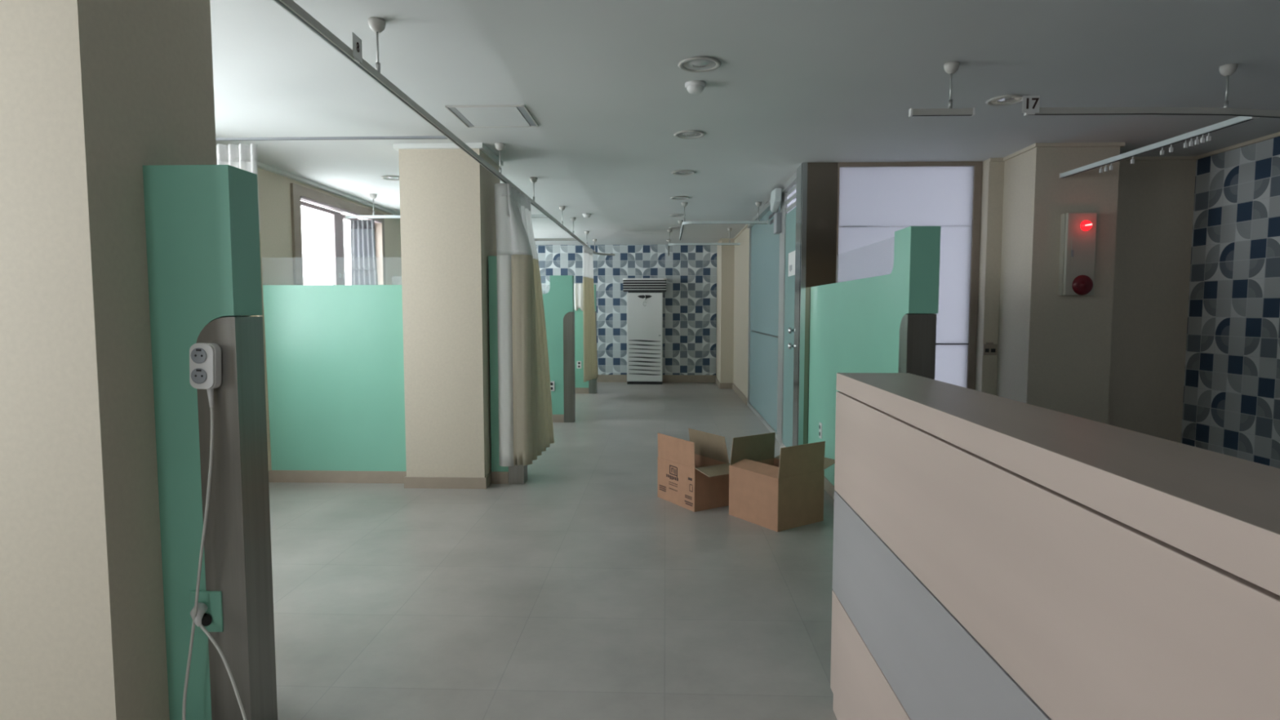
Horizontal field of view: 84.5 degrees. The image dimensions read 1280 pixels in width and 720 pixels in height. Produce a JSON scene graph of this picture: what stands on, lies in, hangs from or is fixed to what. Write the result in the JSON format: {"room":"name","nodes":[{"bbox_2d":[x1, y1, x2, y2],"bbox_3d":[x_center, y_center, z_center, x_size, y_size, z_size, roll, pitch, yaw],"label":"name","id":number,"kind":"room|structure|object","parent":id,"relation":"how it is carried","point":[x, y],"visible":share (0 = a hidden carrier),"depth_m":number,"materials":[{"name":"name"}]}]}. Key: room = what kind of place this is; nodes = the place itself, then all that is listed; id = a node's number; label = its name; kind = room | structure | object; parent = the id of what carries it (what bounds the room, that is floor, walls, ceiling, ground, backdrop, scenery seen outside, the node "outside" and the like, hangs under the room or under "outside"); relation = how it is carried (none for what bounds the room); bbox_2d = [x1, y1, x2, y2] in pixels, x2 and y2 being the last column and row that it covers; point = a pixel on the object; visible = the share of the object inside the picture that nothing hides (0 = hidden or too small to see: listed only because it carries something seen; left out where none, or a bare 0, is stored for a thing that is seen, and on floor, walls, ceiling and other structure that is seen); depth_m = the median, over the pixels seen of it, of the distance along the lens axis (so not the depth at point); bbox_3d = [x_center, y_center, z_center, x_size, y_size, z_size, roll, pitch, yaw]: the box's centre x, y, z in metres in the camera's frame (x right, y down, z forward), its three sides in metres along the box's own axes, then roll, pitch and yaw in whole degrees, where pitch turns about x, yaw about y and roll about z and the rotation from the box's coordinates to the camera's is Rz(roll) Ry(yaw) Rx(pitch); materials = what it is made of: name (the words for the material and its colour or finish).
{"room":"hospital interior","nodes":[
{"label":"hospital interior","id":0,"kind":"room"},
{"bbox_2d":[0,0,217,719],"bbox_3d":[-1.724,-0.085,2.133,0.600,2.570,0.540,0,4,2],"label":"column","id":1,"kind":"structure","parent":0,"point":[93,93],"depth_m":1.90,"materials":[{"name":"beige paint"}]},
{"bbox_2d":[257,167,401,284],"bbox_3d":[-3.331,-0.267,4.717,0.200,2.570,17.600,0,4,2],"label":"wall","id":2,"kind":"structure","parent":0,"point":[273,189],"depth_m":6.24,"materials":[{"name":"beige paint"}]},
{"bbox_2d":[257,161,399,215],"bbox_3d":[-3.206,-1.534,4.623,0.050,0.030,17.200,0,4,2],"label":"trim","id":3,"kind":"structure","parent":2,"relation":"attached to","point":[260,165],"depth_m":6.85,"materials":[{"name":"white metal"}]},
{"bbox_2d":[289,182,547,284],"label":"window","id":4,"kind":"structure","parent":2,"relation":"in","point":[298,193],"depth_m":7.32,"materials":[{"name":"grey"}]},
{"bbox_2d":[350,219,377,284],"bbox_3d":[-2.909,-0.530,7.502,0.362,1.904,0.108,0,4,2],"label":"curtain","id":5,"kind":"object","parent":4,"relation":"hanging from","point":[363,257],"visible":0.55,"depth_m":7.45,"materials":[{"name":"white fabric"}]},
{"bbox_2d":[398,148,500,482],"bbox_3d":[-1.468,-0.329,5.588,0.600,2.570,0.640,0,4,2],"label":"column","id":6,"kind":"structure","parent":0,"point":[447,212],"depth_m":5.27,"materials":[{"name":"beige paint"}]},
{"bbox_2d":[404,473,490,488],"bbox_3d":[-1.478,0.929,5.419,0.628,0.085,0.153,0,4,2],"label":"baseboard","id":7,"kind":"structure","parent":6,"relation":"attached to","point":[440,482],"depth_m":5.34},
{"bbox_2d":[392,142,503,166],"bbox_3d":[-1.469,-1.592,5.484,0.660,0.035,0.670,0,4,2],"label":"trim","id":8,"kind":"structure","parent":6,"relation":"attached to","point":[483,148],"depth_m":5.16,"materials":[{"name":"white"}]},
{"bbox_2d":[268,382,836,719],"bbox_3d":[0.618,1.071,4.718,8.100,0.100,17.700,0,4,2],"label":"floor","id":9,"kind":"structure","parent":0,"point":[575,590],"depth_m":3.39,"materials":[{"name":"grey plastic"}]},
{"bbox_2d":[142,164,277,719],"bbox_3d":[-1.296,0.317,2.147,0.256,1.765,0.159,0,4,2],"label":"wall","id":10,"kind":"structure","parent":9,"relation":"on","point":[202,229],"depth_m":2.08,"materials":[{"name":"green paint"}]},
{"bbox_2d":[189,342,221,389],"bbox_3d":[-1.253,0.018,2.026,0.077,0.133,0.037,0,4,2],"label":"power strip","id":11,"kind":"object","parent":10,"relation":"attached to","point":[205,358],"visible":1,"depth_m":2.01,"materials":[{"name":"white plastic"}]},
{"bbox_2d":[191,368,206,383],"bbox_3d":[-1.260,0.045,2.011,0.045,0.045,0.002,0,4,2],"label":"socket","id":12,"kind":"object","parent":11,"relation":"attached to","point":[198,375],"depth_m":2.01,"materials":[{"name":"white plastic"}]},
{"bbox_2d":[191,347,206,363],"bbox_3d":[-1.258,-0.012,2.007,0.045,0.045,0.002,0,4,2],"label":"socket","id":13,"kind":"object","parent":11,"relation":"attached to","point":[198,355],"depth_m":2.01,"materials":[{"name":"white plastic"}]},
{"bbox_2d":[182,388,246,719],"bbox_3d":[-1.229,0.639,2.035,0.199,1.118,0.089,0,4,2],"label":"cable","id":14,"kind":"object","parent":11,"relation":"hanging from","point":[197,611],"visible":1,"depth_m":2.04,"materials":[{"name":"grey plastic"}]},
{"bbox_2d":[189,590,223,631],"bbox_3d":[-1.292,0.749,2.098,0.096,0.124,0.016,0,4,2],"label":"wall socket","id":15,"kind":"object","parent":10,"relation":"attached to","point":[212,619],"visible":0.71,"depth_m":2.09,"materials":[{"name":"green plastic"}]},
{"bbox_2d":[262,256,527,484],"bbox_3d":[-2.043,0.079,5.536,2.285,1.765,0.174,0,4,2],"label":"wall","id":16,"kind":"structure","parent":9,"relation":"on","point":[335,362],"depth_m":5.47,"materials":[{"name":"green paint"}]},
{"bbox_2d":[542,275,575,422],"bbox_3d":[-1.929,-0.134,8.559,2.266,1.765,0.159,0,4,2],"label":"wall","id":17,"kind":"structure","parent":9,"relation":"on","point":[558,302],"depth_m":8.45,"materials":[{"name":"green paint"}]},
{"bbox_2d":[550,381,554,391],"bbox_3d":[-1.065,0.315,8.481,0.072,0.120,0.013,0,4,2],"label":"wall socket","id":18,"kind":"object","parent":17,"relation":"attached to","point":[552,383],"visible":0.73,"depth_m":8.47,"materials":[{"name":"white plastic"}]},
{"bbox_2d":[573,284,596,393],"bbox_3d":[-1.842,-0.342,11.500,2.266,1.765,0.159,0,4,2],"label":"wall","id":19,"kind":"structure","parent":9,"relation":"on","point":[581,387],"depth_m":11.42,"materials":[{"name":"green paint"}]},
{"bbox_2d":[573,283,582,311],"bbox_3d":[-0.979,-1.012,11.356,0.172,0.448,0.098,0,4,2],"label":"hand towel","id":20,"kind":"object","parent":19,"relation":"hanging from","point":[578,287],"visible":0.85,"depth_m":11.32,"materials":[{"name":"white fabric"}]},
{"bbox_2d":[577,360,581,368],"bbox_3d":[-0.988,0.078,11.421,0.072,0.120,0.013,0,4,2],"label":"wall socket","id":21,"kind":"object","parent":19,"relation":"attached to","point":[579,362],"visible":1,"depth_m":11.42,"materials":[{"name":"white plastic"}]},
{"bbox_2d":[622,278,666,384],"bbox_3d":[0.092,-0.527,12.959,0.800,1.930,0.353,0,4,2],"label":"air conditioner","id":22,"kind":"object","parent":9,"relation":"on","point":[644,296],"visible":1,"depth_m":12.80,"materials":[{"name":"white plastic"}]},
{"bbox_2d":[657,428,729,511],"bbox_3d":[0.405,0.765,4.927,0.304,0.482,0.621,-2,5,-32],"label":"cardboard box","id":23,"kind":"object","parent":9,"relation":"on","point":[693,475],"visible":1,"depth_m":4.86,"materials":[{"name":"beige cardboard"}]},
{"bbox_2d":[728,432,835,532],"bbox_3d":[0.950,0.767,4.620,0.563,0.520,0.459,-3,5,-34],"label":"cardboard box","id":24,"kind":"object","parent":9,"relation":"on","point":[784,491],"visible":0.98,"depth_m":4.44,"materials":[{"name":"beige cardboard"}]},
{"bbox_2d":[797,162,838,444],"bbox_3d":[1.491,-0.352,5.927,0.290,2.570,0.046,0,4,2],"label":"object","id":25,"kind":"object","parent":9,"relation":"on","point":[819,196],"visible":0.54,"depth_m":5.87,"materials":[{"name":"brown wood"}]},
{"bbox_2d":[808,226,941,500],"bbox_3d":[1.453,0.136,4.729,0.159,1.765,2.406,0,4,2],"label":"wall","id":26,"kind":"structure","parent":9,"relation":"on","point":[886,323],"depth_m":4.07,"materials":[{"name":"green paint"}]},
{"bbox_2d":[792,164,802,445],"bbox_3d":[1.371,-0.361,6.056,0.040,2.570,0.245,0,4,2],"label":"trim","id":27,"kind":"structure","parent":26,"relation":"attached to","point":[796,371],"depth_m":6.05,"materials":[{"name":"silver metal"}]},
{"bbox_2d":[818,422,822,439],"bbox_3d":[1.401,0.547,5.465,0.013,0.120,0.072,0,4,2],"label":"wall socket","id":28,"kind":"object","parent":26,"relation":"attached to","point":[820,423],"visible":1,"depth_m":5.44,"materials":[{"name":"white plastic"}]},
{"bbox_2d":[830,373,1279,719],"bbox_3d":[0.686,0.758,0.289,0.235,1.146,4.120,0,4,2],"label":"reception desk","id":29,"kind":"object","parent":9,"relation":"on","point":[995,557],"depth_m":1.09,"materials":[{"name":"beige plastic"}]},
{"bbox_2d":[835,373,1279,595],"bbox_3d":[0.686,0.215,0.251,0.235,0.056,4.120,0,4,2],"label":"countertop","id":30,"kind":"structure","parent":29,"relation":"on","point":[1222,510],"depth_m":0.96,"materials":[{"name":"beige laminate"}]},
{"bbox_2d":[535,244,716,374],"bbox_3d":[-0.742,-0.872,13.307,4.350,2.570,0.200,0,4,2],"label":"wall","id":31,"kind":"structure","parent":0,"point":[690,297],"depth_m":13.16,"materials":[{"name":"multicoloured tile"}]},
{"bbox_2d":[596,374,715,382],"bbox_3d":[-0.739,0.347,13.285,4.335,0.140,0.015,0,4,2],"label":"baseboard","id":32,"kind":"structure","parent":31,"relation":"attached to","point":[602,378],"depth_m":13.23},
{"bbox_2d":[715,227,749,404],"bbox_3d":[1.599,-0.755,11.636,0.450,2.570,3.380,0,4,2],"label":"wall","id":33,"kind":"structure","parent":0,"point":[732,260],"depth_m":12.00,"materials":[{"name":"beige paint"}]},
{"bbox_2d":[715,377,746,404],"bbox_3d":[1.473,0.483,11.634,0.235,0.100,3.135,0,4,2],"label":"baseboard","id":34,"kind":"structure","parent":33,"relation":"attached to","point":[721,385],"depth_m":12.10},
{"bbox_2d":[715,223,747,245],"bbox_3d":[1.470,-2.020,11.451,0.240,0.020,3.180,0,4,2],"label":"trim","id":35,"kind":"structure","parent":33,"relation":"attached to","point":[746,225],"depth_m":11.62,"materials":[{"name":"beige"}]},
{"bbox_2d":[209,0,1279,244],"bbox_3d":[0.618,-1.602,4.529,8.100,0.120,17.700,0,4,2],"label":"ceiling","id":36,"kind":"structure","parent":0,"point":[796,82],"depth_m":3.76,"materials":[{"name":"paint"}]},
{"bbox_2d":[369,193,377,215],"bbox_3d":[-2.809,-1.635,7.420,0.072,0.220,0.072,0,4,2],"label":"hanger","id":37,"kind":"object","parent":36,"relation":"hanging from","point":[373,196],"visible":1,"depth_m":7.40,"materials":[{"name":"grey metal"}]},
{"bbox_2d":[369,193,377,199],"bbox_3d":[-2.809,-1.721,7.414,0.072,0.048,0.072,0,4,2],"label":"cup","id":38,"kind":"object","parent":37,"relation":"on","point":[373,196],"depth_m":7.39,"materials":[{"name":"grey"}]},
{"bbox_2d":[368,17,386,72],"bbox_3d":[-1.110,-1.323,2.977,0.072,0.220,0.072,0,4,2],"label":"hanger","id":39,"kind":"object","parent":36,"relation":"hanging from","point":[377,24],"visible":0.98,"depth_m":2.96,"materials":[{"name":"grey metal"}]},
{"bbox_2d":[368,17,386,33],"bbox_3d":[-1.110,-1.408,2.971,0.072,0.048,0.072,0,4,2],"label":"cup","id":40,"kind":"object","parent":39,"relation":"on","point":[377,24],"depth_m":2.95,"materials":[{"name":"grey plastic"}]},
{"bbox_2d":[272,0,615,255],"bbox_3d":[-0.832,-1.434,6.337,0.344,0.036,12.388,0,4,2],"label":"rail","id":41,"kind":"object","parent":39,"relation":"hanging from","point":[291,6],"visible":0.96,"depth_m":3.10,"materials":[{"name":"grey metal"}]},
{"bbox_2d":[215,135,447,141],"bbox_3d":[-2.139,-1.272,4.051,2.106,0.015,0.012,0,4,2],"label":"rail","id":42,"kind":"object","parent":41,"relation":"attached to","point":[429,136],"visible":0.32,"depth_m":4.03,"materials":[{"name":"white metal"}]},
{"bbox_2d":[216,143,271,471],"bbox_3d":[-2.352,-0.293,4.128,0.322,1.904,0.079,0,4,2],"label":"curtain","id":43,"kind":"object","parent":42,"relation":"hanging from","point":[242,156],"visible":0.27,"depth_m":4.07,"materials":[{"name":"white fabric"}]},
{"bbox_2d":[351,31,362,63],"bbox_3d":[-1.100,-1.210,2.738,0.009,0.096,0.082,0,4,2],"label":"number plate","id":44,"kind":"object","parent":41,"relation":"attached to","point":[357,42],"visible":1,"depth_m":2.73,"materials":[{"name":"white plastic"}]},
{"bbox_2d":[494,182,554,466],"bbox_3d":[-0.895,-0.287,5.822,0.312,2.154,1.000,0,4,7],"label":"curtain","id":45,"kind":"object","parent":41,"relation":"hanging from","point":[526,427],"visible":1,"depth_m":5.40,"materials":[{"name":"white fabric"}]},
{"bbox_2d":[534,238,577,240],"bbox_3d":[-1.929,-1.679,9.833,2.106,0.032,0.026,0,4,2],"label":"rail","id":46,"kind":"object","parent":41,"relation":"attached to","point":[535,239],"visible":0.25,"depth_m":9.79,"materials":[{"name":"grey metal"}]},
{"bbox_2d":[582,245,598,382],"bbox_3d":[-0.775,-0.707,10.865,0.135,2.024,0.814,1,4,8],"label":"curtain","id":47,"kind":"object","parent":41,"relation":"hanging from","point":[590,357],"visible":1,"depth_m":10.79,"materials":[{"name":"white fabric"}]},
{"bbox_2d":[381,175,399,181],"bbox_3d":[-2.273,-1.674,6.485,0.214,0.012,0.214,0,4,2],"label":"recessed light","id":48,"kind":"object","parent":36,"relation":"in","point":[394,178],"visible":0.79,"depth_m":6.48,"materials":[{"name":"white"}]},
{"bbox_2d":[444,104,538,127],"bbox_3d":[-0.917,-1.530,4.430,0.476,0.010,0.472,0,4,2],"label":"ceiling hatch","id":49,"kind":"object","parent":36,"relation":"attached to","point":[506,115],"visible":1,"depth_m":4.40,"materials":[{"name":"paint"}]},
{"bbox_2d":[494,142,504,173],"bbox_3d":[-1.030,-1.478,5.180,0.072,0.220,0.072,0,4,2],"label":"hanger","id":50,"kind":"object","parent":36,"relation":"hanging from","point":[500,147],"visible":0.98,"depth_m":5.16,"materials":[{"name":"grey metal"}]},
{"bbox_2d":[494,142,504,151],"bbox_3d":[-1.030,-1.563,5.174,0.072,0.048,0.072,0,4,2],"label":"cup","id":51,"kind":"object","parent":50,"relation":"on","point":[499,146],"depth_m":5.15,"materials":[{"name":"grey"}]},
{"bbox_2d":[529,177,537,200],"bbox_3d":[-0.982,-1.570,6.496,0.072,0.220,0.072,0,4,2],"label":"hanger","id":52,"kind":"object","parent":36,"relation":"hanging from","point":[533,180],"visible":0.98,"depth_m":6.47,"materials":[{"name":"grey metal"}]},
{"bbox_2d":[529,177,537,182],"bbox_3d":[-0.982,-1.656,6.490,0.072,0.048,0.072,0,4,2],"label":"cup","id":53,"kind":"object","parent":52,"relation":"on","point":[533,180],"depth_m":6.46,"materials":[{"name":"grey"}]},
{"bbox_2d":[559,205,564,225],"bbox_3d":[-0.917,-1.697,8.290,0.072,0.220,0.072,0,4,2],"label":"hanger","id":54,"kind":"object","parent":36,"relation":"hanging from","point":[562,208],"visible":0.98,"depth_m":8.27,"materials":[{"name":"grey metal"}]},
{"bbox_2d":[559,205,564,210],"bbox_3d":[-0.917,-1.783,8.284,0.072,0.048,0.072,0,4,2],"label":"cup","id":55,"kind":"object","parent":54,"relation":"on","point":[562,207],"depth_m":8.26,"materials":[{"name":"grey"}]},
{"bbox_2d":[570,217,576,233],"bbox_3d":[-0.880,-1.767,9.287,0.072,0.220,0.072,0,4,2],"label":"hanger","id":56,"kind":"object","parent":36,"relation":"hanging from","point":[572,219],"visible":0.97,"depth_m":9.27,"materials":[{"name":"grey metal"}]},
{"bbox_2d":[582,213,591,217],"bbox_3d":[-0.673,-1.827,8.924,0.112,0.050,0.112,0,4,2],"label":"smoke detector","id":57,"kind":"object","parent":36,"relation":"attached to","point":[585,215],"visible":1,"depth_m":8.88,"materials":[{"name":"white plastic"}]},
{"bbox_2d":[584,231,589,245],"bbox_3d":[-0.822,-1.879,10.882,0.072,0.220,0.072,0,4,2],"label":"hanger","id":58,"kind":"object","parent":36,"relation":"hanging from","point":[586,233],"visible":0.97,"depth_m":10.87,"materials":[{"name":"grey metal"}]},
{"bbox_2d":[667,229,671,243],"bbox_3d":[0.450,-1.862,10.636,0.072,0.220,0.072,0,4,2],"label":"hanger","id":59,"kind":"object","parent":36,"relation":"hanging from","point":[669,231],"visible":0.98,"depth_m":10.62,"materials":[{"name":"grey metal"}]},
{"bbox_2d":[667,242,740,255],"bbox_3d":[0.990,-1.796,11.469,1.072,0.036,2.022,0,4,2],"label":"rail","id":60,"kind":"object","parent":59,"relation":"hanging from","point":[731,243],"visible":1,"depth_m":10.47,"materials":[{"name":"white metal"}]},
{"bbox_2d":[669,213,685,217],"bbox_3d":[0.481,-1.853,9.031,0.214,0.012,0.214,0,4,2],"label":"recessed light","id":61,"kind":"object","parent":36,"relation":"in","point":[673,215],"visible":0.96,"depth_m":9.04,"materials":[{"name":"white"}]},
{"bbox_2d":[670,195,689,199],"bbox_3d":[0.436,-1.755,7.635,0.214,0.012,0.214,0,4,2],"label":"recessed light","id":62,"kind":"object","parent":36,"relation":"in","point":[677,197],"visible":1,"depth_m":7.63,"materials":[{"name":"white"}]},
{"bbox_2d":[677,220,683,231],"bbox_3d":[0.551,-1.788,9.584,0.072,0.220,0.072,0,4,2],"label":"hanger","id":63,"kind":"object","parent":36,"relation":"hanging from","point":[680,222],"visible":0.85,"depth_m":9.56,"materials":[{"name":"grey metal"}]},
{"bbox_2d":[671,169,695,175],"bbox_3d":[0.385,-1.656,6.229,0.214,0.012,0.214,0,4,2],"label":"recessed light","id":64,"kind":"object","parent":36,"relation":"in","point":[682,172],"visible":1,"depth_m":6.23,"materials":[{"name":"white"}]},
{"bbox_2d":[680,201,687,222],"bbox_3d":[0.503,-1.676,7.989,0.072,0.220,0.072,0,4,2],"label":"hanger","id":65,"kind":"object","parent":36,"relation":"hanging from","point":[684,204],"visible":1,"depth_m":7.97,"materials":[{"name":"grey metal"}]},
{"bbox_2d":[680,201,687,207],"bbox_3d":[0.503,-1.761,7.983,0.072,0.048,0.072,0,4,2],"label":"cup","id":66,"kind":"object","parent":65,"relation":"attached to","point":[684,204],"depth_m":7.96,"materials":[{"name":"grey"}]},
{"bbox_2d":[679,220,768,240],"bbox_3d":[0.988,-1.608,8.809,0.962,0.036,1.852,0,4,2],"label":"rail","id":67,"kind":"object","parent":65,"relation":"hanging from","point":[683,224],"visible":1,"depth_m":7.89,"materials":[{"name":"white metal"}]},
{"bbox_2d":[674,130,705,138],"bbox_3d":[0.342,-1.560,4.873,0.214,0.012,0.214,0,4,2],"label":"recessed light","id":68,"kind":"object","parent":36,"relation":"in","point":[683,134],"visible":1,"depth_m":4.88,"materials":[{"name":"white"}]},
{"bbox_2d":[684,80,706,93],"bbox_3d":[0.298,-1.466,3.798,0.112,0.050,0.112,0,4,2],"label":"smoke detector","id":69,"kind":"object","parent":36,"relation":"attached to","point":[695,86],"visible":1,"depth_m":3.76,"materials":[{"name":"white plastic"}]},
{"bbox_2d":[677,56,720,72],"bbox_3d":[0.295,-1.463,3.487,0.214,0.012,0.214,0,4,2],"label":"recessed light","id":70,"kind":"object","parent":36,"relation":"in","point":[699,64],"visible":1,"depth_m":3.49,"materials":[{"name":"grey plastic"}]},
{"bbox_2d":[727,227,732,243],"bbox_3d":[1.334,-1.851,10.474,0.072,0.220,0.072,0,4,2],"label":"hanger","id":71,"kind":"object","parent":36,"relation":"hanging from","point":[729,229],"visible":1,"depth_m":10.46,"materials":[{"name":"grey metal"}]},
{"bbox_2d":[755,201,761,220],"bbox_3d":[1.344,-1.675,7.979,0.072,0.220,0.072,0,4,2],"label":"hanger","id":72,"kind":"object","parent":36,"relation":"hanging from","point":[758,204],"visible":0.96,"depth_m":7.96,"materials":[{"name":"grey metal"}]},
{"bbox_2d":[755,201,761,206],"bbox_3d":[1.344,-1.761,7.973,0.072,0.048,0.072,0,4,2],"label":"cup","id":73,"kind":"object","parent":72,"relation":"on","point":[758,203],"depth_m":7.95,"materials":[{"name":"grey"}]},
{"bbox_2d":[746,171,796,227],"bbox_3d":[1.480,-1.747,7.934,0.105,0.070,3.870,0,4,2],"label":"door track","id":74,"kind":"object","parent":36,"relation":"attached to","point":[792,181],"visible":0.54,"depth_m":7.76,"materials":[{"name":"silver metal"}]},
{"bbox_2d":[777,182,796,447],"bbox_3d":[1.412,-0.372,6.707,0.109,2.500,1.056,0,4,4],"label":"door","id":75,"kind":"structure","parent":74,"relation":"attached to","point":[788,203],"depth_m":6.84,"materials":[{"name":"teal glass"}]},
{"bbox_2d":[770,187,782,234],"bbox_3d":[1.377,-1.494,7.048,0.095,0.430,0.358,0,4,2],"label":"door closer","id":76,"kind":"structure","parent":75,"relation":"attached to","point":[775,195],"depth_m":7.05,"materials":[{"name":"white metal"}]},
{"bbox_2d":[788,250,795,276],"bbox_3d":[1.404,-0.889,6.497,0.008,0.220,0.380,0,4,2],"label":"notice","id":77,"kind":"object","parent":75,"relation":"attached to","point":[792,255],"visible":0.68,"depth_m":6.48,"materials":[{"name":"white paper"}]},
{"bbox_2d":[943,61,959,108],"bbox_3d":[1.546,-1.359,3.499,0.072,0.220,0.072,0,4,2],"label":"hanger","id":78,"kind":"object","parent":36,"relation":"hanging from","point":[951,68],"visible":1,"depth_m":3.48,"materials":[{"name":"grey metal"}]},
{"bbox_2d":[908,107,975,117],"bbox_3d":[1.504,-1.235,3.510,0.315,0.036,0.032,0,4,2],"label":"rail","id":79,"kind":"object","parent":78,"relation":"hanging from","point":[912,112],"visible":1,"depth_m":3.50,"materials":[{"name":"grey metal"}]},
{"bbox_2d":[943,61,959,74],"bbox_3d":[1.546,-1.445,3.493,0.072,0.048,0.072,0,4,2],"label":"ceiling mount","id":80,"kind":"object","parent":78,"relation":"attached to","point":[950,68],"depth_m":3.47,"materials":[{"name":"grey plastic"}]},
{"bbox_2d":[986,94,1022,106],"bbox_3d":[2.123,-1.504,4.080,0.214,0.012,0.214,0,4,2],"label":"recessed light","id":81,"kind":"object","parent":36,"relation":"in","point":[1006,100],"visible":0.91,"depth_m":4.08,"materials":[{"name":"white plastic"}]},
{"bbox_2d":[1218,63,1237,107],"bbox_3d":[2.943,-1.361,3.529,0.072,0.220,0.072,0,4,2],"label":"hanger","id":82,"kind":"object","parent":36,"relation":"hanging from","point":[1226,70],"visible":0.94,"depth_m":3.52,"materials":[{"name":"grey metal"}]},
{"bbox_2d":[1023,106,1279,118],"bbox_3d":[3.172,-1.246,3.675,2.533,0.036,0.304,-1,4,-14],"label":"rail","id":83,"kind":"object","parent":82,"relation":"hanging from","point":[1082,110],"visible":0.94,"depth_m":3.48,"materials":[{"name":"grey metal"}]},
{"bbox_2d":[1022,95,1039,115],"bbox_3d":[1.927,-1.256,3.470,0.083,0.091,0.009,0,4,2],"label":"number plate","id":84,"kind":"object","parent":83,"relation":"attached to","point":[1031,104],"visible":1,"depth_m":3.47,"materials":[{"name":"white plastic"}]},
{"bbox_2d":[1059,115,1259,177],"bbox_3d":[3.098,-1.292,4.351,0.040,0.036,1.614,0,4,0],"label":"rail","id":85,"kind":"object","parent":83,"relation":"attached to","point":[1240,119],"visible":0.8,"depth_m":4.15,"materials":[{"name":"white metal"}]},
{"bbox_2d":[1160,146,1164,155],"bbox_3d":[3.103,-1.242,4.183,0.018,0.045,0.012,0,4,2],"label":"curtain hook","id":86,"kind":"object","parent":85,"relation":"hanging from","point":[1162,152],"visible":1,"depth_m":4.18,"materials":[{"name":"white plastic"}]},
{"bbox_2d":[1168,144,1173,152],"bbox_3d":[3.104,-1.237,4.114,0.018,0.045,0.012,0,4,2],"label":"curtain hook","id":87,"kind":"object","parent":85,"relation":"hanging from","point":[1171,149],"visible":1,"depth_m":4.11,"materials":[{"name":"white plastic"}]},
{"bbox_2d":[1183,139,1187,147],"bbox_3d":[3.104,-1.229,4.004,0.018,0.045,0.012,0,4,2],"label":"curtain hook","id":88,"kind":"object","parent":85,"relation":"hanging from","point":[1185,144],"visible":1,"depth_m":4.00,"materials":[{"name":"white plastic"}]},
{"bbox_2d":[1188,137,1193,146],"bbox_3d":[3.105,-1.226,3.964,0.018,0.045,0.012,0,4,2],"label":"curtain hook","id":89,"kind":"object","parent":85,"relation":"hanging from","point":[1191,143],"visible":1,"depth_m":3.96,"materials":[{"name":"white plastic"}]},
{"bbox_2d":[1194,136,1199,144],"bbox_3d":[3.105,-1.223,3.924,0.018,0.045,0.012,0,4,2],"label":"curtain hook","id":90,"kind":"object","parent":85,"relation":"hanging from","point":[1197,141],"visible":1,"depth_m":3.92,"materials":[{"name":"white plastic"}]},
{"bbox_2d":[1200,134,1204,142],"bbox_3d":[3.105,-1.220,3.884,0.018,0.045,0.012,0,4,2],"label":"curtain hook","id":91,"kind":"object","parent":85,"relation":"hanging from","point":[1202,140],"visible":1,"depth_m":3.88,"materials":[{"name":"white plastic"}]},
{"bbox_2d":[1206,133,1211,141],"bbox_3d":[3.105,-1.218,3.844,0.018,0.045,0.012,0,4,2],"label":"curtain hook","id":92,"kind":"object","parent":85,"relation":"hanging from","point":[1208,138],"visible":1,"depth_m":3.84,"materials":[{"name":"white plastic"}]},
{"bbox_2d":[1218,63,1237,76],"bbox_3d":[2.943,-1.447,3.523,0.072,0.048,0.072,0,4,2],"label":"ceiling mount","id":93,"kind":"object","parent":82,"relation":"attached to","point":[1226,70],"depth_m":3.50,"materials":[{"name":"grey plastic"}]},
{"bbox_2d":[747,204,780,439],"bbox_3d":[1.513,-0.505,8.597,0.060,2.500,2.720,0,4,2],"label":"glass wall","id":94,"kind":"structure","parent":0,"point":[764,245],"depth_m":8.48,"materials":[{"name":"teal glass"}]},
{"bbox_2d":[835,161,982,390],"bbox_3d":[2.224,-0.351,5.913,1.175,2.570,0.060,0,4,2],"label":"door","id":95,"kind":"structure","parent":0,"point":[876,200],"depth_m":5.85,"materials":[{"name":"white glass"}]},
{"bbox_2d":[995,146,1119,423],"bbox_3d":[3.221,-0.322,5.493,0.600,2.570,0.490,0,4,2],"label":"wall column","id":96,"kind":"structure","parent":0,"point":[1054,350],"depth_m":5.26,"materials":[{"name":"beige paint"}]},
{"bbox_2d":[1057,212,1097,295],"bbox_3d":[3.217,-0.774,5.156,0.217,0.600,0.119,0,4,2],"label":"fire alarm box","id":97,"kind":"object","parent":96,"relation":"attached to","point":[1077,230],"visible":1,"depth_m":5.14,"materials":[{"name":"beige metal"}]},
{"bbox_2d":[1080,220,1092,231],"bbox_3d":[3.244,-0.976,5.106,0.080,0.080,0.038,0,4,2],"label":"lamp","id":98,"kind":"object","parent":97,"relation":"attached to","point":[1085,225],"depth_m":5.10,"materials":[{"name":"red plastic"}]},
{"bbox_2d":[974,158,1196,443],"bbox_3d":[3.624,-0.345,5.818,1.620,2.570,0.190,0,4,2],"label":"wall","id":99,"kind":"structure","parent":0,"point":[1156,197],"depth_m":5.70,"materials":[{"name":"beige paint"}]},
{"bbox_2d":[982,342,997,355],"bbox_3d":[2.865,-0.091,5.759,0.110,0.103,0.018,0,4,2],"label":"controller","id":100,"kind":"object","parent":99,"relation":"attached to","point":[988,348],"visible":1,"depth_m":5.75,"materials":[{"name":"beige plastic"}]},
{"bbox_2d":[1181,136,1279,468],"bbox_3d":[4.354,0.004,0.870,0.200,2.570,10.050,0,4,2],"label":"wall","id":101,"kind":"structure","parent":0,"point":[1231,402],"depth_m":5.20,"materials":[{"name":"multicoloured tile"}]},
{"bbox_2d":[989,132,1279,161],"bbox_3d":[3.442,-1.261,0.719,1.620,0.025,9.860,0,4,2],"label":"trim","id":102,"kind":"structure","parent":101,"relation":"attached to","point":[1120,144],"depth_m":5.19,"materials":[{"name":"beige wood"}]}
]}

